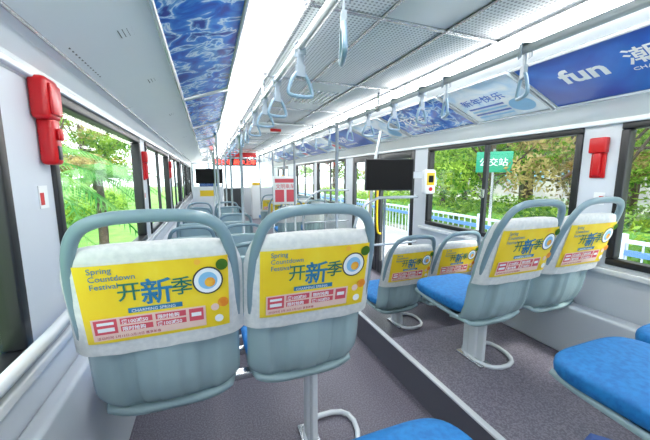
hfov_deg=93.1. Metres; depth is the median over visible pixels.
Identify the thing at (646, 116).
trim
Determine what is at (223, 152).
pole
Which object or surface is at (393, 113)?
strap hanger
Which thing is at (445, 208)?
hedge
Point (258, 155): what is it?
pole
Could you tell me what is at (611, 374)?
seat
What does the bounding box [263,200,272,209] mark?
print
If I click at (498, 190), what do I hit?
building
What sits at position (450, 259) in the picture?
print
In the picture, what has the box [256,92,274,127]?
strap hanger
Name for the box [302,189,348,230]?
guard rail
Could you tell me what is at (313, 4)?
rib
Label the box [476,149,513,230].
street sign
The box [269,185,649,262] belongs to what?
fence
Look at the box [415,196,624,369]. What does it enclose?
seat
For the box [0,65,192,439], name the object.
wall
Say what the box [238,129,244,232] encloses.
pole
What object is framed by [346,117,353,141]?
strap hanger
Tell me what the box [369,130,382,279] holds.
pole
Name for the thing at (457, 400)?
trim
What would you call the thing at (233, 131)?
rib
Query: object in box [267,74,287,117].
strap hanger
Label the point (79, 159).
street tree
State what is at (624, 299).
wall
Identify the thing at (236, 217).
seat
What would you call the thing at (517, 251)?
print
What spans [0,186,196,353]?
grassy ground
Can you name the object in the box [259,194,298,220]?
seat
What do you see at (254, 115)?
strap hanger
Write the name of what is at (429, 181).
card reader
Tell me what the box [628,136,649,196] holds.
street tree
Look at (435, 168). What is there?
street tree
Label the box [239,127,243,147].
strap hanger
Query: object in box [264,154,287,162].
board
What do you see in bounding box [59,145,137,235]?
palm tree
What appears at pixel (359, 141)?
board
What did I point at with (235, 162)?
led sign
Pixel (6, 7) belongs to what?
duct
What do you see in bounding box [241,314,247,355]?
cushion
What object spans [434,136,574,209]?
street tree
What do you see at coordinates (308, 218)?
seat
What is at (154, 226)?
gasket
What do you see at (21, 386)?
trim
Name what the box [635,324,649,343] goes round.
cushion
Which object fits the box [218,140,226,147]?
diffuser
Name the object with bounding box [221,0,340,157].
handrail
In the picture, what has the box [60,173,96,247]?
palm tree
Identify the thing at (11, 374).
wall handrail
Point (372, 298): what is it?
cushion
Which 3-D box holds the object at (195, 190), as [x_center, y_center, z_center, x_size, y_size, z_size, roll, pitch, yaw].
[-3.038,-0.688,8.029,0.715,1.500,1.200,-3,9,-20]
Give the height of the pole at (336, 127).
1.675 m
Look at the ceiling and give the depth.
1.33 m
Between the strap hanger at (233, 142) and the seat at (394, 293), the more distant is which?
the strap hanger at (233, 142)
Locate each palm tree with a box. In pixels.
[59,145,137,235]
[60,163,165,244]
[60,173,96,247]
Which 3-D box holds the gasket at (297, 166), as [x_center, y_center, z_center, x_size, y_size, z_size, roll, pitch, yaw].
[-0.429,-0.852,6.676,0.057,0.725,1.300,-3,9,-20]
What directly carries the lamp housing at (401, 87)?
attached to the liner
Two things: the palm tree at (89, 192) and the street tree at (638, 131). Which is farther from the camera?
the street tree at (638, 131)
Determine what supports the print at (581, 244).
attached to the seat at (534, 264)
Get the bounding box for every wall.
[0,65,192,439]
[191,157,272,214]
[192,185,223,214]
[274,123,649,325]
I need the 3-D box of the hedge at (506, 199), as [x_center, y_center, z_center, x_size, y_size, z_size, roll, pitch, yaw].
[5.479,-0.227,8.770,1.037,1.077,5.424,-3,9,-20]
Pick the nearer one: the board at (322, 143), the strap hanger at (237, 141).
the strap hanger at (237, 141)
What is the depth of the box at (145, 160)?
2.28 m
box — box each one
[26,74,64,208]
[141,151,148,198]
[168,161,171,189]
[251,183,259,218]
[588,137,609,204]
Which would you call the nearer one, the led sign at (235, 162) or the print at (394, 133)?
the print at (394, 133)
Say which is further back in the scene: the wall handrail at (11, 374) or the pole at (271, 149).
the pole at (271, 149)
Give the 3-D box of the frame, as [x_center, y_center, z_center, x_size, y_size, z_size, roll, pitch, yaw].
[-2.821,-0.621,7.489,0.698,1.518,0.034,-3,9,-20]
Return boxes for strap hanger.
[230,139,237,153]
[233,133,238,150]
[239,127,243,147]
[244,120,248,143]
[248,108,260,136]
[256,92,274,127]
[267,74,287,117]
[286,39,313,98]
[299,137,305,152]
[327,125,331,146]
[335,0,350,66]
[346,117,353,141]
[362,109,373,136]
[387,98,399,130]
[415,86,426,124]
[441,76,450,118]
[515,42,532,100]
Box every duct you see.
[0,0,191,162]
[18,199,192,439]
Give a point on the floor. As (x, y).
(363, 386)
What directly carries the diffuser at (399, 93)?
attached to the lamp housing at (401, 87)
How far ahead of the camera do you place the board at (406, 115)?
2.38 m
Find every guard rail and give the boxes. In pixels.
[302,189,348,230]
[353,195,417,263]
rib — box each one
[233,131,296,134]
[247,103,344,112]
[264,73,393,90]
[304,0,498,42]
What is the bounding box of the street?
[65,183,407,256]
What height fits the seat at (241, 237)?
0.772 m
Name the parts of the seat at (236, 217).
grab handle, grab handle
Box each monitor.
[195,150,222,183]
[364,159,435,190]
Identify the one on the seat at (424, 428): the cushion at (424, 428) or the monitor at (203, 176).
the cushion at (424, 428)
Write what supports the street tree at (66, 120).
on the grassy ground
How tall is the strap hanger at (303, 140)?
0.194 m
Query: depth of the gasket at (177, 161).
5.21 m
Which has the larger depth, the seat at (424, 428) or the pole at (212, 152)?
the pole at (212, 152)
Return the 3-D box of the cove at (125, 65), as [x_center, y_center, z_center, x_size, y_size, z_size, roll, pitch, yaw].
[-1.611,-0.962,3.837,0.658,0.302,11.100,-3,9,-20]
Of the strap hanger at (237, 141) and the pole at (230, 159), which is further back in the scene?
the pole at (230, 159)
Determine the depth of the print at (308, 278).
1.00 m
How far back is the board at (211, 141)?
4.68 m
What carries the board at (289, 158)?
attached to the cove at (635, 105)
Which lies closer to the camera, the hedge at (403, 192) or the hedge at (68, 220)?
the hedge at (68, 220)
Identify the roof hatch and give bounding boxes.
[251,122,304,132]
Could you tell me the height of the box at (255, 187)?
1.020 m
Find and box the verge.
[245,184,649,230]
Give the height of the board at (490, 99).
0.166 m
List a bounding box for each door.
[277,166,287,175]
[352,150,415,273]
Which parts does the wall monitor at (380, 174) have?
casing, mount arm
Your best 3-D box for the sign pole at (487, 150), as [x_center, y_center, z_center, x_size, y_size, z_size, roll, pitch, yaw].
[1.215,-0.235,2.343,0.026,0.655,0.032,-3,9,-20]
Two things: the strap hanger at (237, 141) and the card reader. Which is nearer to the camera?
the card reader
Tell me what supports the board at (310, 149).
attached to the cove at (635, 105)
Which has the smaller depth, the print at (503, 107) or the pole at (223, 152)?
the print at (503, 107)
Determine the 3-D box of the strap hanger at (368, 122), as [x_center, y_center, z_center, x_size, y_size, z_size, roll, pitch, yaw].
[0.312,-0.697,2.221,0.110,0.194,0.038,-4,9,-26]
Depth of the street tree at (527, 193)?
12.71 m
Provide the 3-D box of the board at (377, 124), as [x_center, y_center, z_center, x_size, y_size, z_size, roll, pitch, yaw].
[0.523,-0.885,3.094,0.385,0.166,0.610,-3,9,-20]
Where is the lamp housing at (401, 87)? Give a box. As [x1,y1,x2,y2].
[322,87,403,127]
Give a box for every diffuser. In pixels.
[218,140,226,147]
[228,75,259,121]
[246,0,300,74]
[271,140,288,148]
[290,125,322,141]
[324,89,404,126]
[407,0,631,91]
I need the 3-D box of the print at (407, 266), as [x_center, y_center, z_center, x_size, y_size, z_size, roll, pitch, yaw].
[0.608,0.328,2.170,0.334,0.214,0.062,-3,9,-20]
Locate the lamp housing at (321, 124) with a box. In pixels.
[289,124,321,141]
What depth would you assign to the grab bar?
3.72 m
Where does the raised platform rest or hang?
on the floor
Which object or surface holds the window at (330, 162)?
attached to the gasket at (340, 160)
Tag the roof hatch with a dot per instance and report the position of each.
(279, 127)
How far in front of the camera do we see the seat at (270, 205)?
5.94 m
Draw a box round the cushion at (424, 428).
[352,418,472,439]
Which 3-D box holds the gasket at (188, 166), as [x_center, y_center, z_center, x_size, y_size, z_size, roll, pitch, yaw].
[-3.413,-0.996,7.691,0.057,0.725,1.480,-3,9,-20]
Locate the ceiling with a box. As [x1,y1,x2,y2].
[220,0,577,156]
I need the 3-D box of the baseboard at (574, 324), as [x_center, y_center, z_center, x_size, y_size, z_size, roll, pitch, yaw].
[1.728,0.743,0.914,0.098,0.289,2.878,-3,9,-20]
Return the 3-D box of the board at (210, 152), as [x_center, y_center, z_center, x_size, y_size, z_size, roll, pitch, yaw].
[-2.632,-1.485,6.899,0.276,0.108,1.174,-3,9,-20]
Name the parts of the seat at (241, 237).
grab handle, grab handle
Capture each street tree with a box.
[59,114,110,186]
[59,115,124,177]
[59,120,132,196]
[299,161,364,191]
[410,144,505,205]
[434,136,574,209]
[498,142,572,203]
[499,128,649,204]
[501,139,560,199]
[514,128,649,194]
[624,128,649,222]
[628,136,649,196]
[629,157,649,215]
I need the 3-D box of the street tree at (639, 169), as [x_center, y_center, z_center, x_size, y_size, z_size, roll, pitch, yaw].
[5.627,-0.773,3.821,3.125,3.463,3.181,-1,8,-5]
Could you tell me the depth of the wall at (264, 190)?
9.58 m
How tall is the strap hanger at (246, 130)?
0.194 m
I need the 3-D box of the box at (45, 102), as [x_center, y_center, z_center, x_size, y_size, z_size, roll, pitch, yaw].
[-0.797,-0.221,0.896,0.053,0.368,0.090,-3,9,-20]
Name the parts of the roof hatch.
hatch handle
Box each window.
[155,152,161,208]
[173,160,177,204]
[182,164,184,197]
[187,167,189,192]
[304,165,305,195]
[330,162,331,200]
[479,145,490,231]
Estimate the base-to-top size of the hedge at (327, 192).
1.077 m
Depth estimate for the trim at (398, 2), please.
1.34 m
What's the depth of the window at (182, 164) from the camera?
6.13 m
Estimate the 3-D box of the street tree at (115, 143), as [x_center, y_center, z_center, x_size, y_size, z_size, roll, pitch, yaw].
[-10.781,-2.866,13.758,4.187,4.810,4.004,-6,10,-35]
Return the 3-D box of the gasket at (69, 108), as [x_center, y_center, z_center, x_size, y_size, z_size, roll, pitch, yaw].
[-1.095,-0.127,1.584,0.057,0.725,1.360,-3,9,-20]
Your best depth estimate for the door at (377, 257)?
3.82 m
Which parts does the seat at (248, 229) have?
grab handle, grab handle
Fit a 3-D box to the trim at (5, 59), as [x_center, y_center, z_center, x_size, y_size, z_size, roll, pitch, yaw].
[-1.907,-0.811,3.747,0.020,0.019,11.100,-3,9,-20]
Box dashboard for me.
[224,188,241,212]
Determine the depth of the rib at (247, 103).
2.58 m
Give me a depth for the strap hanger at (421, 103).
1.66 m
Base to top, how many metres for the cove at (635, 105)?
0.302 m
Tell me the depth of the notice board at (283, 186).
4.81 m
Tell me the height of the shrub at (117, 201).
1.077 m
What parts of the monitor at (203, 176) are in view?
mount arm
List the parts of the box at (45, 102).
lid, knob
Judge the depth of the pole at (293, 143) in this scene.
4.17 m
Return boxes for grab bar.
[376,191,380,234]
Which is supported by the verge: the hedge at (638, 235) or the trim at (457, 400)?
the hedge at (638, 235)
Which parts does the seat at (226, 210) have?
grab handle, grab handle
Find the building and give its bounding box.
[409,158,649,203]
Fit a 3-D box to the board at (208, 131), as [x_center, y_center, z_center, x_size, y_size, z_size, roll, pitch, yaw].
[-1.365,-1.010,3.562,0.276,0.108,1.174,-3,9,-20]
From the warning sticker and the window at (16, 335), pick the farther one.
the warning sticker
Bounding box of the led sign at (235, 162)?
[215,158,256,165]
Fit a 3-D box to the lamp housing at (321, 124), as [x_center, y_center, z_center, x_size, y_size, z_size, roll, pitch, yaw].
[-0.246,-1.123,4.048,0.114,0.052,1.512,-3,9,-20]
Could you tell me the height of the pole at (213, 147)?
1.760 m
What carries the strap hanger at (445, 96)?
hanging from the handrail at (630, 7)
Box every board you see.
[147,0,250,100]
[182,89,228,128]
[192,121,220,141]
[196,136,217,148]
[199,145,214,153]
[201,151,212,156]
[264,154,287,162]
[273,150,299,160]
[273,153,296,231]
[285,147,311,158]
[295,142,327,155]
[306,136,346,152]
[322,127,376,149]
[347,117,410,142]
[378,96,477,136]
[436,71,554,124]
[508,20,649,109]
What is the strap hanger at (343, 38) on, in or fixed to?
hanging from the handrail at (329, 6)
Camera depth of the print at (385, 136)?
3.19 m
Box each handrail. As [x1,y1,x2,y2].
[0,309,69,397]
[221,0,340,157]
[249,0,649,159]
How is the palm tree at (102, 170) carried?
on the grassy ground
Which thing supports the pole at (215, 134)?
on the floor
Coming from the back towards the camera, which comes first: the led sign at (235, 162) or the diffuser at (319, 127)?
the led sign at (235, 162)
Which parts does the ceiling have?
perforated panel, perforated panel, panel, perforated panel, panel, perforated panel, panel, perforated panel, perforated panel, panel, perforated panel, panel, panel, perforated panel, panel, perforated panel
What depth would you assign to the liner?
1.41 m
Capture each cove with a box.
[0,0,264,165]
[255,6,649,166]
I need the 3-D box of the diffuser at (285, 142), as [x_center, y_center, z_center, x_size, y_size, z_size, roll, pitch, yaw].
[-0.772,-1.318,5.433,0.090,0.034,1.476,-3,9,-20]
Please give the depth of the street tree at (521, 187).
9.76 m
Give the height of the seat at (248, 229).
0.772 m
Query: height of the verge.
0.080 m
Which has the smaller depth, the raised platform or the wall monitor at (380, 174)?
the raised platform
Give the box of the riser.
[356,314,495,439]
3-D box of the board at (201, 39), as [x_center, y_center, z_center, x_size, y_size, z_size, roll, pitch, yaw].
[-0.524,-0.695,1.348,0.276,0.108,1.154,-3,9,-20]
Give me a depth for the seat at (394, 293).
2.25 m
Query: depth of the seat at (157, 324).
0.94 m
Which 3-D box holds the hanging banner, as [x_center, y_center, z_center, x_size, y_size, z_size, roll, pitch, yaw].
[-1.860,-1.470,6.857,0.660,0.138,0.008,-3,9,-20]
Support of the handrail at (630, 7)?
attached to the ceiling
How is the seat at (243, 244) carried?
on the floor
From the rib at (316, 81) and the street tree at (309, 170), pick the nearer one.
the rib at (316, 81)
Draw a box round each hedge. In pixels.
[64,201,78,228]
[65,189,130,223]
[320,185,368,205]
[357,191,471,226]
[383,190,456,206]
[446,193,642,228]
[449,200,649,263]
[624,205,649,232]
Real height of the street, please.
0.100 m
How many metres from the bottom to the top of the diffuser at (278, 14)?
0.034 m
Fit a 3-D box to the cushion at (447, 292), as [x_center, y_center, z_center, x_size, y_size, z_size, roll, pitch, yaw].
[0.768,0.393,1.707,0.403,0.080,0.430,-3,9,-20]
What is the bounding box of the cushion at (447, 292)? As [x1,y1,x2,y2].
[417,273,470,311]
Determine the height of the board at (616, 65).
0.167 m
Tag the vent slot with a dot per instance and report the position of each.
(307, 91)
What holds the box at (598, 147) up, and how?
attached to the wall at (624, 299)
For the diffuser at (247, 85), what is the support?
attached to the lamp housing
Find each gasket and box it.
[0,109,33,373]
[50,96,147,245]
[144,142,171,233]
[169,155,181,208]
[180,161,187,201]
[186,164,191,195]
[296,163,313,198]
[317,159,345,202]
[425,128,584,236]
[605,119,649,273]
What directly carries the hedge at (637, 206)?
on the verge
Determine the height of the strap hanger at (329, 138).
0.194 m
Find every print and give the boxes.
[71,254,229,344]
[260,242,369,317]
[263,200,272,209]
[271,204,286,212]
[275,179,293,201]
[371,132,391,140]
[388,130,401,135]
[388,250,433,282]
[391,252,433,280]
[436,246,477,275]
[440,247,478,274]
[469,98,535,118]
[489,226,559,276]
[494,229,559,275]
[555,222,616,266]
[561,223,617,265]
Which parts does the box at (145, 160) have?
handle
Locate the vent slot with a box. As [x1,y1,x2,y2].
[294,90,339,104]
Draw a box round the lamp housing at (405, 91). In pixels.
[403,0,599,93]
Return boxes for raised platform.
[392,322,642,439]
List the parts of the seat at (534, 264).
foot plate, pedestal plate, grab handle, grab handle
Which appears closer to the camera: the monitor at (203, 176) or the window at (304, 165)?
the monitor at (203, 176)
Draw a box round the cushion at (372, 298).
[367,279,379,303]
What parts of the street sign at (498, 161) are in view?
post, sign plate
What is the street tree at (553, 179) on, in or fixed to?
on the verge
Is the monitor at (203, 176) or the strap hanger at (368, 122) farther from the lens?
the monitor at (203, 176)
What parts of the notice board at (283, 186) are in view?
post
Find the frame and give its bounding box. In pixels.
[192,163,224,205]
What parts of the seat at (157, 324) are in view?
grab handle, print plate, print plate, foot plate, pedestal plate, grab handle, print plate, print plate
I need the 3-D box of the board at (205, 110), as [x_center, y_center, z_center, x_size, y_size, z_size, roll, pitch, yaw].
[-0.943,-0.852,2.450,0.276,0.108,1.174,-3,9,-20]
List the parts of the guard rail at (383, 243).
frame, rail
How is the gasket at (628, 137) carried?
attached to the wall at (624, 299)
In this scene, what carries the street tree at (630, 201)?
on the verge
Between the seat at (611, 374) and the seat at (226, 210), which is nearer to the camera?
the seat at (611, 374)
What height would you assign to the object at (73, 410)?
0.600 m
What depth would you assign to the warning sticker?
7.45 m
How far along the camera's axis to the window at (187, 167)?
7.68 m
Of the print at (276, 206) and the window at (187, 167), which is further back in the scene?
the window at (187, 167)
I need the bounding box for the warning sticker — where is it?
[200,190,213,195]
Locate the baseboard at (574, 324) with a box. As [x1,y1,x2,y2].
[501,302,640,350]
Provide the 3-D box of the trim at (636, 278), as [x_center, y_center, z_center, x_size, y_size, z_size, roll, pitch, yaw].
[1.600,0.315,1.300,0.030,0.030,3.800,-3,9,-20]
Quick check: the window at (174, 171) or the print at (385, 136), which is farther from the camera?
the window at (174, 171)
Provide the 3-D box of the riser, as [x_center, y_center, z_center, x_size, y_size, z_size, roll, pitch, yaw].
[0.825,1.001,0.824,0.020,0.185,3.278,-3,9,-20]
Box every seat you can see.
[59,203,374,439]
[167,223,258,255]
[176,213,252,237]
[183,206,241,237]
[187,201,238,215]
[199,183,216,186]
[235,241,251,337]
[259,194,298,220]
[268,196,311,227]
[274,199,326,232]
[352,418,611,439]
[366,231,480,329]
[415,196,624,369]
[548,324,649,439]
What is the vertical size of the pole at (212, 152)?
1.760 m
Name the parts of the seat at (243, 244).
grab handle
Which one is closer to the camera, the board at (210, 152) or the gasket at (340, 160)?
the gasket at (340, 160)
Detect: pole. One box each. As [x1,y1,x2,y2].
[211,152,215,206]
[212,146,216,203]
[214,133,220,217]
[223,152,227,205]
[228,144,233,212]
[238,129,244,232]
[258,155,261,221]
[271,149,274,232]
[292,140,295,230]
[334,122,339,228]
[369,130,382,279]
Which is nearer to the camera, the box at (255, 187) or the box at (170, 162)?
the box at (170, 162)
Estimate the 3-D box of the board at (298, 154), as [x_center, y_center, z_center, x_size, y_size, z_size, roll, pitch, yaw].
[-0.541,-1.284,5.897,0.386,0.166,0.758,-3,9,-20]
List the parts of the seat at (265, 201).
grab handle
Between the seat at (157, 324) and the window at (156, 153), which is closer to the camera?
the seat at (157, 324)
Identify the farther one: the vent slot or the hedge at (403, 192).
the hedge at (403, 192)
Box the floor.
[129,215,463,439]
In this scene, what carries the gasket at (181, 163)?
attached to the wall at (38, 233)
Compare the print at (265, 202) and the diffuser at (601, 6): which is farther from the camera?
the print at (265, 202)
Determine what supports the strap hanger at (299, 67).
hanging from the handrail at (329, 6)
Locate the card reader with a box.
[421,169,436,193]
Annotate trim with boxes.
[0,51,191,166]
[0,194,191,421]
[219,0,590,157]
[274,114,649,167]
[358,311,505,439]
[418,225,649,284]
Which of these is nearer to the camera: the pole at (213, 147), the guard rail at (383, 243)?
the guard rail at (383, 243)
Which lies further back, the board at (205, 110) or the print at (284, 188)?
the print at (284, 188)
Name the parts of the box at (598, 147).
handle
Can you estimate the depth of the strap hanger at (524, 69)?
1.11 m
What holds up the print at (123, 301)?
attached to the seat at (157, 324)
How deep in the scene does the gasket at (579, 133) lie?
2.03 m
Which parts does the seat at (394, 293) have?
foot plate, pedestal plate, grab handle, grab handle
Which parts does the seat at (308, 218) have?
grab handle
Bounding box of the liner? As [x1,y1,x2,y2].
[218,0,581,156]
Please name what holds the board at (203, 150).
attached to the cove at (125, 65)
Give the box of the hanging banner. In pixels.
[227,152,256,156]

